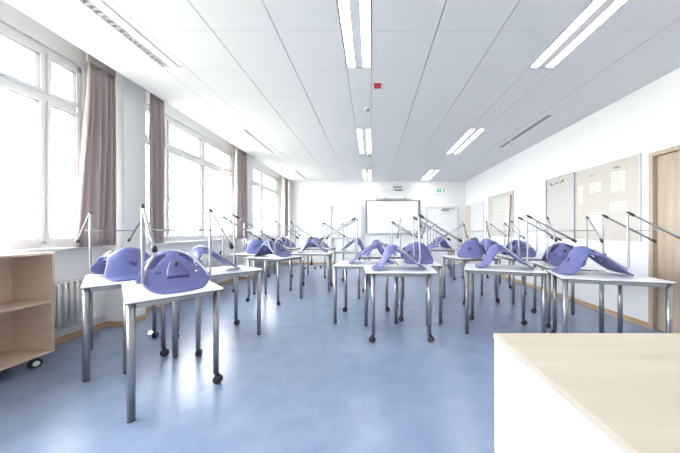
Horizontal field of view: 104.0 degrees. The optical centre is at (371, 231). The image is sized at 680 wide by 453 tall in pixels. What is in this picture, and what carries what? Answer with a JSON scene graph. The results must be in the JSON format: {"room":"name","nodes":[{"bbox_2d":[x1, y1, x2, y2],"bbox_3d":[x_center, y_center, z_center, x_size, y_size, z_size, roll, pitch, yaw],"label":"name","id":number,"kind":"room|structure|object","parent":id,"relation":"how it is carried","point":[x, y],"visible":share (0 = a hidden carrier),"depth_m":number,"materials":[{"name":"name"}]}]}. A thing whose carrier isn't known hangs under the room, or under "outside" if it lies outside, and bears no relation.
{"room":"classroom","nodes":[
{"label":"classroom","id":0,"kind":"room"},
{"bbox_2d":[0,35,269,186],"bbox_3d":[-4.335,-2.280,6.340,1.530,0.120,18.680,0,0,0],"label":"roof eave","id":1,"kind":"object","parent":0,"point":[9,49],"visible":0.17,"depth_m":5.69,"materials":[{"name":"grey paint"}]},
{"bbox_2d":[0,0,279,337],"bbox_3d":[-3.465,-0.470,3.840,0.210,3.340,11.680,0,0,0],"label":"wall","id":2,"kind":"structure","parent":0,"point":[69,265],"depth_m":3.08,"materials":[{"name":"white paint"}]},
{"bbox_2d":[0,22,88,252],"bbox_3d":[-3.381,-0.853,0.940,0.162,2.125,4.280,0,0,0],"label":"window","id":3,"kind":"structure","parent":2,"relation":"in","point":[41,93],"depth_m":2.74,"materials":[{"name":"white"}]},
{"bbox_2d":[55,278,96,329],"bbox_3d":[-3.286,0.774,2.790,0.146,0.486,0.660,0,0,0],"label":"radiator","id":4,"kind":"object","parent":2,"relation":"attached to","point":[67,293],"visible":0.5,"depth_m":2.83,"materials":[{"name":"white metal"}]},
{"bbox_2d":[55,315,104,336],"bbox_3d":[-3.340,1.075,1.900,0.039,0.090,2.800,0,0,0],"label":"pipe","id":5,"kind":"object","parent":2,"relation":"attached to","point":[73,329],"visible":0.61,"depth_m":2.96,"materials":[{"name":"white"}]},
{"bbox_2d":[106,71,145,320],"bbox_3d":[-3.245,-0.470,3.500,0.230,3.340,0.320,0,0,0],"label":"column","id":6,"kind":"structure","parent":2,"relation":"attached to","point":[130,97],"depth_m":3.40,"materials":[{"name":"white paint"}]},
{"bbox_2d":[55,263,279,344],"bbox_3d":[-3.238,1.167,3.833,0.244,0.065,11.666,0,0,0],"label":"baseboard","id":7,"kind":"structure","parent":2,"relation":"attached to","point":[78,333],"depth_m":3.33,"materials":[{"name":"brown wood"}]},
{"bbox_2d":[146,104,235,245],"bbox_3d":[-3.381,-0.853,5.080,0.162,2.125,2.680,0,0,0],"label":"window","id":8,"kind":"structure","parent":2,"relation":"in","point":[169,149],"depth_m":5.07,"materials":[{"name":"white"}]},
{"bbox_2d":[196,254,232,281],"bbox_3d":[-3.286,0.774,5.135,0.146,0.486,2.370,0,0,0],"label":"radiator","id":9,"kind":"object","parent":2,"relation":"attached to","point":[215,263],"visible":0.24,"depth_m":5.48,"materials":[{"name":"white metal"}]},
{"bbox_2d":[238,154,252,276],"bbox_3d":[-3.245,-0.470,6.810,0.230,3.340,0.380,0,0,0],"label":"column","id":10,"kind":"structure","parent":2,"relation":"attached to","point":[241,260],"depth_m":6.77,"materials":[{"name":"white paint"}]},
{"bbox_2d":[256,254,273,267],"bbox_3d":[-3.286,0.774,8.335,0.146,0.486,1.970,0,0,0],"label":"radiator","id":11,"kind":"object","parent":2,"relation":"attached to","point":[258,263],"visible":0.18,"depth_m":7.66,"materials":[{"name":"white"}]},
{"bbox_2d":[253,165,277,238],"bbox_3d":[-3.381,-0.853,8.350,0.162,2.125,2.300,0,0,0],"label":"window","id":12,"kind":"structure","parent":2,"relation":"in","point":[260,185],"depth_m":8.24,"materials":[{"name":"white"}]},
{"bbox_2d":[0,264,664,452],"bbox_3d":[-0.005,1.275,3.840,7.330,0.150,12.080,0,0,0],"label":"floor","id":13,"kind":"structure","parent":0,"point":[309,383],"depth_m":2.14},
{"bbox_2d":[0,252,54,370],"bbox_3d":[-3.110,0.695,1.693,0.380,1.010,1.486,0,0,0],"label":"bookcase","id":14,"kind":"object","parent":13,"relation":"on","point":[27,279],"visible":1,"depth_m":2.42,"materials":[{"name":"brown wood"}]},
{"bbox_2d":[81,274,168,381],"bbox_3d":[-2.394,0.820,2.584,0.857,0.760,0.576,0,0,45],"label":"student desk","id":15,"kind":"object","parent":13,"relation":"on","point":[91,283],"visible":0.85,"depth_m":2.23,"materials":[{"name":"white laminate"}]},
{"bbox_2d":[76,212,151,281],"bbox_3d":[-2.545,0.125,2.673,1.000,0.629,0.438,0,0,32],"label":"chair","id":16,"kind":"object","parent":15,"relation":"on","point":[123,264],"visible":0.77,"depth_m":2.47,"materials":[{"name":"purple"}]},
{"bbox_2d":[122,281,222,422],"bbox_3d":[-1.616,0.820,2.136,0.576,0.760,0.857,0,0,-44],"label":"student desk","id":17,"kind":"object","parent":13,"relation":"on","point":[135,295],"visible":0.92,"depth_m":1.85,"materials":[{"name":"white laminate"}]},
{"bbox_2d":[135,204,233,293],"bbox_3d":[-1.452,0.125,1.981,1.000,0.629,0.438,0,0,43],"label":"chair","id":18,"kind":"object","parent":17,"relation":"on","point":[167,271],"visible":1,"depth_m":1.96,"materials":[{"name":"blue plastic"}]},
{"bbox_2d":[172,265,261,357],"bbox_3d":[-1.776,0.820,2.984,0.857,0.760,0.577,0,0,-45],"label":"student desk","id":19,"kind":"object","parent":13,"relation":"on","point":[228,271],"visible":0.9,"depth_m":2.98,"materials":[{"name":"white laminate"}]},
{"bbox_2d":[189,215,274,268],"bbox_3d":[-1.692,0.125,3.063,1.000,0.629,0.438,0,0,-45],"label":"chair","id":20,"kind":"object","parent":19,"relation":"on","point":[197,251],"visible":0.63,"depth_m":2.93,"materials":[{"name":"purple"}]},
{"bbox_2d":[231,252,272,294],"bbox_3d":[-2.402,0.820,5.477,0.577,0.760,0.857,0,0,13],"label":"student desk","id":21,"kind":"object","parent":13,"relation":"on","point":[244,254],"visible":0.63,"depth_m":5.09,"materials":[{"name":"laminate"}]},
{"bbox_2d":[242,223,265,253],"bbox_3d":[-2.484,0.125,5.629,0.438,0.629,1.000,0,0,-29],"label":"chair","id":22,"kind":"object","parent":21,"relation":"on","point":[252,246],"visible":0.71,"depth_m":5.33,"materials":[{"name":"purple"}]},
{"bbox_2d":[244,255,302,304],"bbox_3d":[-1.728,0.820,4.637,0.857,0.760,0.577,0,0,20],"label":"student desk","id":23,"kind":"object","parent":13,"relation":"on","point":[265,258],"visible":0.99,"depth_m":4.50,"materials":[{"name":"white laminate"}]},
{"bbox_2d":[253,220,312,256],"bbox_3d":[-1.562,0.125,4.581,1.000,0.629,0.438,0,0,20],"label":"chair","id":24,"kind":"object","parent":23,"relation":"on","point":[278,249],"visible":1,"depth_m":4.59,"materials":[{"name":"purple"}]},
{"bbox_2d":[267,247,302,276],"bbox_3d":[-2.376,0.820,7.193,0.857,0.760,0.577,0,0,6],"label":"student desk","id":25,"kind":"object","parent":13,"relation":"on","point":[288,248],"visible":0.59,"depth_m":6.97,"materials":[{"name":"laminate"}]},
{"bbox_2d":[276,224,300,247],"bbox_3d":[-2.212,0.125,7.134,1.000,0.629,0.438,0,0,21],"label":"chair","id":26,"kind":"object","parent":25,"relation":"on","point":[285,241],"visible":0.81,"depth_m":7.10,"materials":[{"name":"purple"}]},
{"bbox_2d":[289,251,333,291],"bbox_3d":[-1.224,0.820,5.577,0.857,0.760,0.577,0,0,6],"label":"student desk","id":27,"kind":"object","parent":13,"relation":"on","point":[303,253],"visible":0.89,"depth_m":5.34,"materials":[{"name":"white laminate"}]},
{"bbox_2d":[297,222,345,252],"bbox_3d":[-1.050,0.125,5.587,1.000,0.629,0.438,0,0,-4],"label":"chair","id":28,"kind":"object","parent":27,"relation":"on","point":[308,241],"visible":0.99,"depth_m":5.44,"materials":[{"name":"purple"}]},
{"bbox_2d":[305,237,320,268],"bbox_3d":[-1.939,0.700,8.627,0.586,1.000,0.552,0,0,0],"label":"office chair","id":29,"kind":"object","parent":13,"relation":"on","point":[312,264],"visible":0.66,"depth_m":8.62,"materials":[{"name":"silver metal"}]},
{"bbox_2d":[300,247,335,277],"bbox_3d":[-1.452,0.820,7.097,0.857,0.760,0.577,0,0,12],"label":"student desk","id":30,"kind":"object","parent":13,"relation":"on","point":[308,248],"visible":0.66,"depth_m":6.90,"materials":[{"name":"laminate"}]},
{"bbox_2d":[307,225,338,247],"bbox_3d":[-1.279,0.125,7.065,1.000,0.629,0.438,0,0,12],"label":"chair","id":31,"kind":"object","parent":30,"relation":"on","point":[314,238],"visible":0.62,"depth_m":7.03,"materials":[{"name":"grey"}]},
{"bbox_2d":[334,250,370,285],"bbox_3d":[-0.404,0.820,6.107,0.857,0.760,0.577,0,0,6],"label":"student desk","id":32,"kind":"object","parent":13,"relation":"on","point":[342,252],"visible":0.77,"depth_m":5.87,"materials":[{"name":"laminate"}]},
{"bbox_2d":[323,223,364,249],"bbox_3d":[-0.579,0.125,6.121,1.000,0.629,0.438,0,0,6],"label":"chair","id":33,"kind":"object","parent":32,"relation":"on","point":[360,244],"visible":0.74,"depth_m":5.96,"materials":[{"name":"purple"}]},
{"bbox_2d":[332,261,397,323],"bbox_3d":[-0.078,0.820,3.698,0.857,0.760,0.576,0,0,0],"label":"student desk","id":34,"kind":"object","parent":13,"relation":"on","point":[345,265],"visible":0.86,"depth_m":3.43,"materials":[{"name":"silver metal"}]},
{"bbox_2d":[320,217,393,263],"bbox_3d":[-0.183,0.125,3.695,1.000,0.629,0.438,0,0,0],"label":"chair","id":35,"kind":"object","parent":34,"relation":"on","point":[376,245],"visible":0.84,"depth_m":3.56,"materials":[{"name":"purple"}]},
{"bbox_2d":[358,254,403,298],"bbox_3d":[0.170,0.820,4.978,0.857,0.760,0.576,0,0,0],"label":"student desk","id":36,"kind":"object","parent":13,"relation":"on","point":[369,256],"visible":0.35,"depth_m":4.71,"materials":[{"name":"white laminate"}]},
{"bbox_2d":[364,221,417,254],"bbox_3d":[0.345,0.125,4.975,1.000,0.629,0.438,0,0,0],"label":"chair","id":37,"kind":"object","parent":36,"relation":"on","point":[392,222],"visible":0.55,"depth_m":4.84,"materials":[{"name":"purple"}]},
{"bbox_2d":[363,266,436,342],"bbox_3d":[0.325,0.820,3.112,0.857,0.760,0.577,0,0,0],"label":"student desk","id":38,"kind":"object","parent":13,"relation":"on","point":[386,271],"visible":1,"depth_m":2.86,"materials":[{"name":"white laminate"}]},
{"bbox_2d":[372,214,461,269],"bbox_3d":[0.500,0.125,3.115,1.000,0.629,0.438,0,0,0],"label":"chair","id":39,"kind":"object","parent":38,"relation":"on","point":[391,248],"visible":1,"depth_m":2.97,"materials":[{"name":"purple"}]},
{"bbox_2d":[395,259,442,323],"bbox_3d":[0.647,0.820,3.855,0.577,0.760,0.857,0,0,0],"label":"student desk","id":40,"kind":"object","parent":13,"relation":"on","point":[400,262],"visible":0.61,"depth_m":3.52,"materials":[{"name":"silver metal"}]},
{"bbox_2d":[397,219,432,263],"bbox_3d":[0.650,0.125,4.030,0.438,0.629,1.000,0,0,0],"label":"chair","id":41,"kind":"object","parent":40,"relation":"on","point":[426,257],"visible":0.66,"depth_m":3.69,"materials":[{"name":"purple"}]},
{"bbox_2d":[430,245,451,268],"bbox_3d":[2.150,0.820,8.492,0.857,0.760,0.576,0,0,0],"label":"student desk","id":42,"kind":"object","parent":13,"relation":"on","point":[438,245],"visible":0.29,"depth_m":8.24,"materials":[{"name":"silver metal"}]},
{"bbox_2d":[416,225,445,243],"bbox_3d":[1.975,0.125,8.495,1.000,0.629,0.438,0,0,0],"label":"chair","id":43,"kind":"object","parent":42,"relation":"on","point":[433,225],"visible":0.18,"depth_m":8.49,"materials":[{"name":"grey"}]},
{"bbox_2d":[429,248,456,279],"bbox_3d":[1.720,0.820,6.742,0.857,0.760,0.577,0,0,0],"label":"student desk","id":44,"kind":"object","parent":13,"relation":"on","point":[433,249],"visible":0.48,"depth_m":6.49,"materials":[{"name":"laminate"}]},
{"bbox_2d":[414,224,452,248],"bbox_3d":[1.553,0.125,6.691,1.000,0.629,0.438,0,0,-18],"label":"chair","id":45,"kind":"object","parent":44,"relation":"on","point":[441,240],"visible":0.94,"depth_m":6.68,"materials":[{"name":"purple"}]},
{"bbox_2d":[452,247,488,278],"bbox_3d":[2.650,0.820,6.992,0.857,0.760,0.577,0,0,0],"label":"student desk","id":46,"kind":"object","parent":13,"relation":"on","point":[457,248],"visible":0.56,"depth_m":6.74,"materials":[{"name":"silver metal"}]},
{"bbox_2d":[445,224,478,247],"bbox_3d":[2.477,0.125,7.025,1.000,0.629,0.438,0,0,10],"label":"chair","id":47,"kind":"object","parent":46,"relation":"on","point":[473,238],"visible":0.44,"depth_m":6.88,"materials":[{"name":"grey"}]},
{"bbox_2d":[442,255,501,304],"bbox_3d":[1.764,0.820,4.630,0.857,0.760,0.576,0,0,-14],"label":"student desk","id":48,"kind":"object","parent":13,"relation":"on","point":[451,257],"visible":0.8,"depth_m":4.47,"materials":[{"name":"white laminate"}]},
{"bbox_2d":[457,221,489,257],"bbox_3d":[1.853,0.125,4.784,0.438,0.629,1.000,0,0,31],"label":"chair","id":49,"kind":"object","parent":48,"relation":"on","point":[470,248],"visible":1,"depth_m":4.49,"materials":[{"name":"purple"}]},
{"bbox_2d":[466,251,511,288],"bbox_3d":[2.576,0.820,5.763,0.857,0.760,0.576,0,0,-6],"label":"student desk","id":50,"kind":"object","parent":13,"relation":"on","point":[498,252],"visible":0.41,"depth_m":5.54,"materials":[{"name":"silver metal"}]},
{"bbox_2d":[480,223,521,250],"bbox_3d":[2.743,0.125,5.820,1.000,0.629,0.438,0,0,-18],"label":"chair","id":51,"kind":"object","parent":50,"relation":"on","point":[490,242],"visible":0.42,"depth_m":5.65,"materials":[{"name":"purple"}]},
{"bbox_2d":[464,264,547,333],"bbox_3d":[1.578,0.820,3.236,0.857,0.760,0.577,0,0,17],"label":"student desk","id":52,"kind":"object","parent":13,"relation":"on","point":[518,270],"visible":0.9,"depth_m":3.09,"materials":[{"name":"white laminate"}]},
{"bbox_2d":[475,215,576,268],"bbox_3d":[1.782,0.125,3.169,1.000,0.629,0.438,0,0,17],"label":"chair","id":53,"kind":"object","parent":52,"relation":"on","point":[492,251],"visible":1,"depth_m":3.12,"materials":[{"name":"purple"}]},
{"bbox_2d":[494,254,543,304],"bbox_3d":[2.637,0.820,4.724,0.577,0.760,0.857,0,0,6],"label":"student desk","id":54,"kind":"object","parent":13,"relation":"on","point":[504,256],"visible":0.32,"depth_m":4.38,"materials":[{"name":"white laminate"}]},
{"bbox_2d":[502,221,553,256],"bbox_3d":[2.616,0.125,4.550,0.438,0.629,1.000,0,0,6],"label":"chair","id":55,"kind":"object","parent":54,"relation":"on","point":[513,245],"visible":0.82,"depth_m":4.53,"materials":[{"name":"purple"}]},
{"bbox_2d":[531,261,605,332],"bbox_3d":[2.534,0.820,3.508,0.577,0.760,0.857,0,0,18],"label":"student desk","id":56,"kind":"object","parent":13,"relation":"on","point":[542,264],"visible":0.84,"depth_m":3.28,"materials":[{"name":"silver metal"}]},
{"bbox_2d":[542,216,603,266],"bbox_3d":[2.467,0.125,3.346,0.438,0.629,1.000,0,0,24],"label":"chair","id":57,"kind":"object","parent":56,"relation":"on","point":[555,254],"visible":0.7,"depth_m":3.38,"materials":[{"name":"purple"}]},
{"bbox_2d":[493,333,679,452],"bbox_3d":[1.202,0.810,0.643,1.396,0.780,0.897,0,0,0],"label":"base cabinet","id":58,"kind":"object","parent":13,"relation":"on","point":[554,392],"visible":1,"depth_m":0.79,"materials":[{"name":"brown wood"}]},
{"bbox_2d":[546,270,675,332],"bbox_3d":[2.308,0.820,2.679,0.857,0.760,0.576,0,0,15],"label":"student desk","id":59,"kind":"object","parent":13,"relation":"on","point":[585,277],"visible":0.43,"depth_m":2.51,"materials":[{"name":"white laminate"}]},
{"bbox_2d":[551,211,679,275],"bbox_3d":[2.442,0.125,2.691,1.000,0.629,0.438,0,0,15],"label":"chair","id":60,"kind":"object","parent":59,"relation":"on","point":[577,255],"visible":1,"depth_m":2.67,"materials":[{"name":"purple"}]},
{"bbox_2d":[4,0,679,180],"bbox_3d":[-0.105,-2.020,3.840,7.130,0.360,11.680,0,0,0],"label":"ceiling","id":61,"kind":"structure","parent":0,"point":[444,69],"depth_m":3.02,"materials":[{"name":"white paint"}]},
{"bbox_2d":[74,53,115,246],"bbox_3d":[-3.182,-0.985,3.045,0.106,2.310,0.458,0,0,0],"label":"curtain","id":62,"kind":"object","parent":61,"relation":"hanging from","point":[97,175],"visible":0.99,"depth_m":3.05,"materials":[{"name":"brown fabric"}]},
{"bbox_2d":[77,0,186,67],"bbox_3d":[-2.208,-1.875,2.220,0.269,0.070,1.494,0,0,0],"label":"ceiling light","id":63,"kind":"object","parent":61,"relation":"attached to","point":[108,11],"visible":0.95,"depth_m":2.44,"materials":[{"name":"white metal"}]},
{"bbox_2d":[149,92,164,243],"bbox_3d":[-3.043,-0.985,3.726,0.109,2.310,0.227,0,0,0],"label":"curtain","id":64,"kind":"object","parent":61,"relation":"hanging from","point":[156,110],"visible":0.97,"depth_m":3.72,"materials":[{"name":"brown fabric"}]},
{"bbox_2d":[234,146,247,238],"bbox_3d":[-3.083,-0.985,6.252,0.110,2.310,0.544,0,0,0],"label":"curtain","id":65,"kind":"object","parent":61,"relation":"hanging from","point":[240,174],"visible":0.92,"depth_m":6.14,"materials":[{"name":"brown fabric"}]},
{"bbox_2d":[242,129,283,153],"bbox_3d":[-2.208,-1.875,5.500,0.269,0.070,1.494,0,0,0],"label":"ceiling light","id":66,"kind":"object","parent":61,"relation":"attached to","point":[255,134],"visible":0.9,"depth_m":5.37,"materials":[{"name":"white plastic"}]},
{"bbox_2d":[254,130,281,152],"bbox_3d":[-2.124,-1.856,5.500,0.074,0.008,1.470,0,0,0],"label":"diffuser","id":67,"kind":"object","parent":66,"relation":"attached to","point":[261,136],"depth_m":5.43,"materials":[{"name":"white"}]},
{"bbox_2d":[283,176,287,235],"bbox_3d":[-3.062,-0.985,9.412,0.110,2.310,0.424,0,0,0],"label":"curtain","id":68,"kind":"object","parent":61,"relation":"hanging from","point":[285,181],"visible":0.88,"depth_m":9.37,"materials":[{"name":"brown fabric"}]},
{"bbox_2d":[294,170,312,179],"bbox_3d":[-2.208,-1.875,8.700,0.269,0.070,1.494,0,0,0],"label":"ceiling light","id":69,"kind":"object","parent":61,"relation":"attached to","point":[301,173],"visible":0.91,"depth_m":8.58,"materials":[{"name":"white"}]},
{"bbox_2d":[337,0,370,67],"bbox_3d":[-0.139,-1.875,2.220,0.272,0.070,1.494,0,0,0],"label":"ceiling light","id":70,"kind":"object","parent":61,"relation":"attached to","point":[355,15],"visible":1,"depth_m":2.43,"materials":[{"name":"white plastic"}]},
{"bbox_2d":[339,0,354,65],"bbox_3d":[-0.224,-1.856,2.220,0.075,0.008,1.470,0,0,0],"label":"diffuser","id":71,"kind":"object","parent":70,"relation":"attached to","point":[345,8],"depth_m":2.42,"materials":[{"name":"white plastic"}]},
{"bbox_2d":[360,0,369,65],"bbox_3d":[-0.054,-1.856,2.220,0.075,0.008,1.470,0,0,0],"label":"diffuser","id":72,"kind":"object","parent":70,"relation":"attached to","point":[364,4],"depth_m":2.47,"materials":[{"name":"white plastic"}]},
{"bbox_2d":[356,129,370,153],"bbox_3d":[-0.139,-1.875,5.500,0.272,0.070,1.494,0,0,0],"label":"ceiling light","id":73,"kind":"object","parent":61,"relation":"attached to","point":[363,135],"visible":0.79,"depth_m":5.37,"materials":[{"name":"white plastic"}]},
{"bbox_2d":[357,130,363,152],"bbox_3d":[-0.224,-1.856,5.500,0.075,0.008,1.470,0,0,0],"label":"diffuser","id":74,"kind":"object","parent":73,"relation":"attached to","point":[360,134],"depth_m":5.34,"materials":[{"name":"white"}]},
{"bbox_2d":[366,130,370,152],"bbox_3d":[-0.054,-1.856,5.500,0.075,0.008,1.470,0,0,0],"label":"diffuser","id":75,"kind":"object","parent":73,"relation":"attached to","point":[368,132],"depth_m":5.43,"materials":[{"name":"white"}]},
{"bbox_2d":[362,170,370,179],"bbox_3d":[-0.139,-1.875,8.700,0.272,0.070,1.494,0,0,0],"label":"ceiling light","id":76,"kind":"object","parent":61,"relation":"attached to","point":[366,173],"visible":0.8,"depth_m":8.58,"materials":[{"name":"white"}]},
{"bbox_2d":[374,83,380,88],"bbox_3d":[0.075,-1.825,3.310,0.090,0.030,0.080,0,0,0],"label":"beacon","id":77,"kind":"object","parent":61,"relation":"attached to","point":[376,85],"visible":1,"depth_m":3.29,"materials":[{"name":"red plastic"}]},
{"bbox_2d":[421,170,438,179],"bbox_3d":[1.907,-1.875,8.700,0.279,0.070,1.494,0,0,0],"label":"ceiling light","id":78,"kind":"object","parent":61,"relation":"attached to","point":[431,173],"visible":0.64,"depth_m":8.58,"materials":[{"name":"white"}]},
{"bbox_2d":[446,129,484,153],"bbox_3d":[1.907,-1.875,5.500,0.279,0.070,1.494,0,0,0],"label":"ceiling light","id":79,"kind":"object","parent":61,"relation":"attached to","point":[470,135],"visible":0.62,"depth_m":5.37,"materials":[{"name":"white plastic"}]},
{"bbox_2d":[448,130,472,152],"bbox_3d":[1.821,-1.856,5.500,0.078,0.008,1.470,0,0,0],"label":"diffuser","id":80,"kind":"object","parent":79,"relation":"attached to","point":[469,132],"depth_m":5.36,"materials":[{"name":"white plastic"}]},
{"bbox_2d":[455,130,481,152],"bbox_3d":[1.994,-1.856,5.500,0.078,0.008,1.470,0,0,0],"label":"diffuser","id":81,"kind":"object","parent":79,"relation":"attached to","point":[473,136],"depth_m":5.37,"materials":[{"name":"white plastic"}]},
{"bbox_2d":[500,115,551,146],"bbox_3d":[2.820,-1.838,4.970,0.070,0.004,1.600,0,0,0],"label":"ceiling vent","id":82,"kind":"object","parent":61,"relation":"in","point":[547,116],"visible":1,"depth_m":4.75,"materials":[{"name":"grey"}]},
{"bbox_2d":[529,0,627,67],"bbox_3d":[1.907,-1.875,2.220,0.279,0.070,1.494,0,0,0],"label":"ceiling light","id":83,"kind":"object","parent":61,"relation":"attached to","point":[597,12],"visible":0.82,"depth_m":2.43,"materials":[{"name":"white plastic"}]},
{"bbox_2d":[270,174,465,261],"bbox_3d":[-0.025,-0.520,9.780,7.370,3.440,0.200,0,0,0],"label":"wall","id":84,"kind":"structure","parent":0,"point":[309,202],"depth_m":9.68,"materials":[{"name":"white paint"}]},
{"bbox_2d":[330,206,331,250],"bbox_3d":[-1.485,-0.015,9.642,0.080,1.830,0.074,0,0,0],"label":"post","id":85,"kind":"object","parent":84,"relation":"attached to","point":[330,206],"visible":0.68,"depth_m":9.61,"materials":[{"name":"grey"}]},
{"bbox_2d":[332,212,360,237],"bbox_3d":[-0.920,-0.235,9.634,1.060,0.930,0.089,0,0,0],"label":"chalkboard panel","id":86,"kind":"object","parent":84,"relation":"attached to","point":[338,218],"visible":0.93,"depth_m":9.63,"materials":[{"name":"white"}]},
{"bbox_2d":[361,206,362,243],"bbox_3d":[-0.350,-0.015,9.642,0.080,1.830,0.074,0,0,0],"label":"post","id":87,"kind":"object","parent":84,"relation":"attached to","point":[361,206],"visible":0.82,"depth_m":9.61,"materials":[{"name":"grey"}]},
{"bbox_2d":[280,262,461,263],"bbox_3d":[0.043,1.167,9.673,6.806,0.065,0.014,0,0,0],"label":"baseboard","id":88,"kind":"structure","parent":84,"relation":"attached to","point":[280,262],"depth_m":9.66,"materials":[{"name":"brown wood"}]},
{"bbox_2d":[365,200,421,232],"bbox_3d":[0.800,-0.535,9.613,2.040,1.210,0.125,0,0,0],"label":"whiteboard","id":89,"kind":"object","parent":84,"relation":"attached to","point":[379,214],"visible":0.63,"depth_m":9.62,"materials":[{"name":"white"}]},
{"bbox_2d":[376,197,410,199],"bbox_3d":[0.800,-1.215,9.634,1.280,0.110,0.088,0,0,0],"label":"rail","id":90,"kind":"object","parent":84,"relation":"attached to","point":[385,198],"visible":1,"depth_m":9.59,"materials":[{"name":"silver metal"}]},
{"bbox_2d":[392,184,404,190],"bbox_3d":[0.930,-1.542,9.367,0.440,0.215,0.626,0,0,0],"label":"projector","id":91,"kind":"object","parent":84,"relation":"attached to","point":[398,187],"visible":1,"depth_m":9.06,"materials":[{"name":"white plastic"}]},
{"bbox_2d":[434,188,444,193],"bbox_3d":[2.480,-1.485,9.642,0.400,0.190,0.076,0,0,0],"label":"exit sign","id":92,"kind":"object","parent":84,"relation":"attached to","point":[436,190],"visible":1,"depth_m":9.62,"materials":[{"name":"white"}]},
{"bbox_2d":[425,206,458,263],"bbox_3d":[2.590,0.140,9.615,1.220,2.120,0.130,0,0,0],"label":"door","id":93,"kind":"structure","parent":84,"relation":"in","point":[445,217],"depth_m":9.65,"materials":[{"name":"white"}]},
{"bbox_2d":[466,68,679,321],"bbox_3d":[3.560,-0.470,3.840,0.200,3.340,11.680,0,0,0],"label":"wall","id":94,"kind":"structure","parent":0,"point":[646,120],"depth_m":3.89,"materials":[{"name":"white paint"}]},
{"bbox_2d":[466,205,469,263],"bbox_3d":[3.446,0.135,9.420,0.023,2.110,0.400,0,0,0],"label":"door","id":95,"kind":"structure","parent":94,"relation":"in","point":[467,207],"depth_m":9.35,"materials":[{"name":"white wood"}]},
{"bbox_2d":[471,201,483,263],"bbox_3d":[3.415,0.125,8.610,0.087,2.130,1.020,0,0,0],"label":"door","id":96,"kind":"structure","parent":94,"relation":"in","point":[477,209],"depth_m":8.54,"materials":[{"name":"white"}]},
{"bbox_2d":[488,190,513,236],"bbox_3d":[3.447,-0.440,7.100,0.023,1.140,1.400,0,0,0],"label":"board","id":97,"kind":"object","parent":94,"relation":"attached to","point":[490,199],"visible":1,"depth_m":7.15,"materials":[{"name":"fabric"}]},
{"bbox_2d":[493,195,510,229],"bbox_3d":[3.440,-0.480,7.000,0.002,0.860,1.000,0,0,0],"label":"paper sheet","id":98,"kind":"object","parent":97,"relation":"attached to","point":[501,206],"visible":0.92,"depth_m":6.98,"materials":[{"name":"white paper"}]},
{"bbox_2d":[508,195,510,242],"bbox_3d":[3.417,-0.315,6.520,0.042,1.234,0.148,0,0,0],"label":"wooden pointer","id":99,"kind":"object","parent":97,"relation":"hanging from","point":[510,195],"visible":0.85,"depth_m":6.51,"materials":[{"name":"brown wood"}]},
{"bbox_2d":[514,180,545,237],"bbox_3d":[3.447,-0.440,5.795,0.023,1.140,1.170,0,0,0],"label":"whiteboard","id":100,"kind":"object","parent":94,"relation":"attached to","point":[530,200],"visible":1,"depth_m":5.68,"materials":[{"name":"white"}]},
{"bbox_2d":[546,172,574,238],"bbox_3d":[3.447,-0.440,4.830,0.023,1.140,0.720,0,0,0],"label":"board","id":101,"kind":"object","parent":94,"relation":"attached to","point":[560,197],"visible":0.87,"depth_m":4.78,"materials":[{"name":"grey"}]},
{"bbox_2d":[498,275,647,327],"bbox_3d":[3.453,1.167,3.840,0.014,0.065,11.680,0,0,0],"label":"baseboard","id":102,"kind":"structure","parent":94,"relation":"attached to","point":[625,317],"depth_m":4.04,"materials":[{"name":"brown wood"}]},
{"bbox_2d":[575,153,641,241],"bbox_3d":[3.447,-0.440,3.915,0.023,1.140,1.070,0,0,0],"label":"board","id":103,"kind":"object","parent":94,"relation":"attached to","point":[595,202],"visible":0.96,"depth_m":3.80,"materials":[{"name":"fabric"}]},
{"bbox_2d":[578,185,582,203],"bbox_3d":[3.440,-0.600,4.340,0.002,0.300,0.100,0,0,0],"label":"paper sheet","id":104,"kind":"object","parent":103,"relation":"attached to","point":[580,188],"visible":1,"depth_m":4.34,"materials":[{"name":"beige"}]},
{"bbox_2d":[590,181,600,192],"bbox_3d":[3.440,-0.680,4.060,0.002,0.160,0.210,0,0,0],"label":"paper sheet","id":105,"kind":"object","parent":103,"relation":"attached to","point":[595,186],"visible":1,"depth_m":4.05,"materials":[{"name":"beige"}]},
{"bbox_2d":[588,212,603,231],"bbox_3d":[3.440,-0.140,4.050,0.002,0.300,0.300,0,0,0],"label":"paper sheet","id":106,"kind":"object","parent":103,"relation":"attached to","point":[595,218],"visible":0.8,"depth_m":4.05,"materials":[{"name":"white"}]},
{"bbox_2d":[611,169,625,191],"bbox_3d":[3.440,-0.700,3.680,0.002,0.280,0.210,0,0,0],"label":"paper sheet","id":107,"kind":"object","parent":103,"relation":"attached to","point":[618,179],"visible":1,"depth_m":3.68,"materials":[{"name":"beige paper"}]},
{"bbox_2d":[610,201,626,211],"bbox_3d":[3.440,-0.350,3.680,0.002,0.130,0.250,0,0,0],"label":"paper sheet","id":108,"kind":"object","parent":103,"relation":"attached to","point":[622,205],"visible":1,"depth_m":3.68,"materials":[{"name":"beige"}]},
{"bbox_2d":[648,145,679,332],"bbox_3d":[3.501,0.115,2.780,0.159,2.170,1.000,0,0,0],"label":"door","id":109,"kind":"structure","parent":94,"relation":"in","point":[664,164],"depth_m":3.17,"materials":[{"name":"brown wood"}]},
{"label":"outside","id":110,"kind":"structure","parent":0,"visible":0},
{"bbox_3d":[-72.250,5.450,30.000,135.500,0.100,220.000,0,0,0],"label":"ground","id":111,"kind":"structure","parent":110,"visible":0},
{"bbox_2d":[0,220,56,248],"bbox_3d":[-32.049,2.216,23.582,5.042,6.392,4.703,0,0,0],"label":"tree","id":112,"kind":"object","parent":111,"relation":"on","point":[9,229],"visible":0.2,"depth_m":23.14,"materials":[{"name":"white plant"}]},
{"bbox_2d":[146,226,183,242],"bbox_3d":[-29.950,2.257,37.623,5.356,6.308,4.519,0,0,-41],"label":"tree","id":113,"kind":"object","parent":111,"relation":"on","point":[172,233],"visible":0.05,"depth_m":37.95,"materials":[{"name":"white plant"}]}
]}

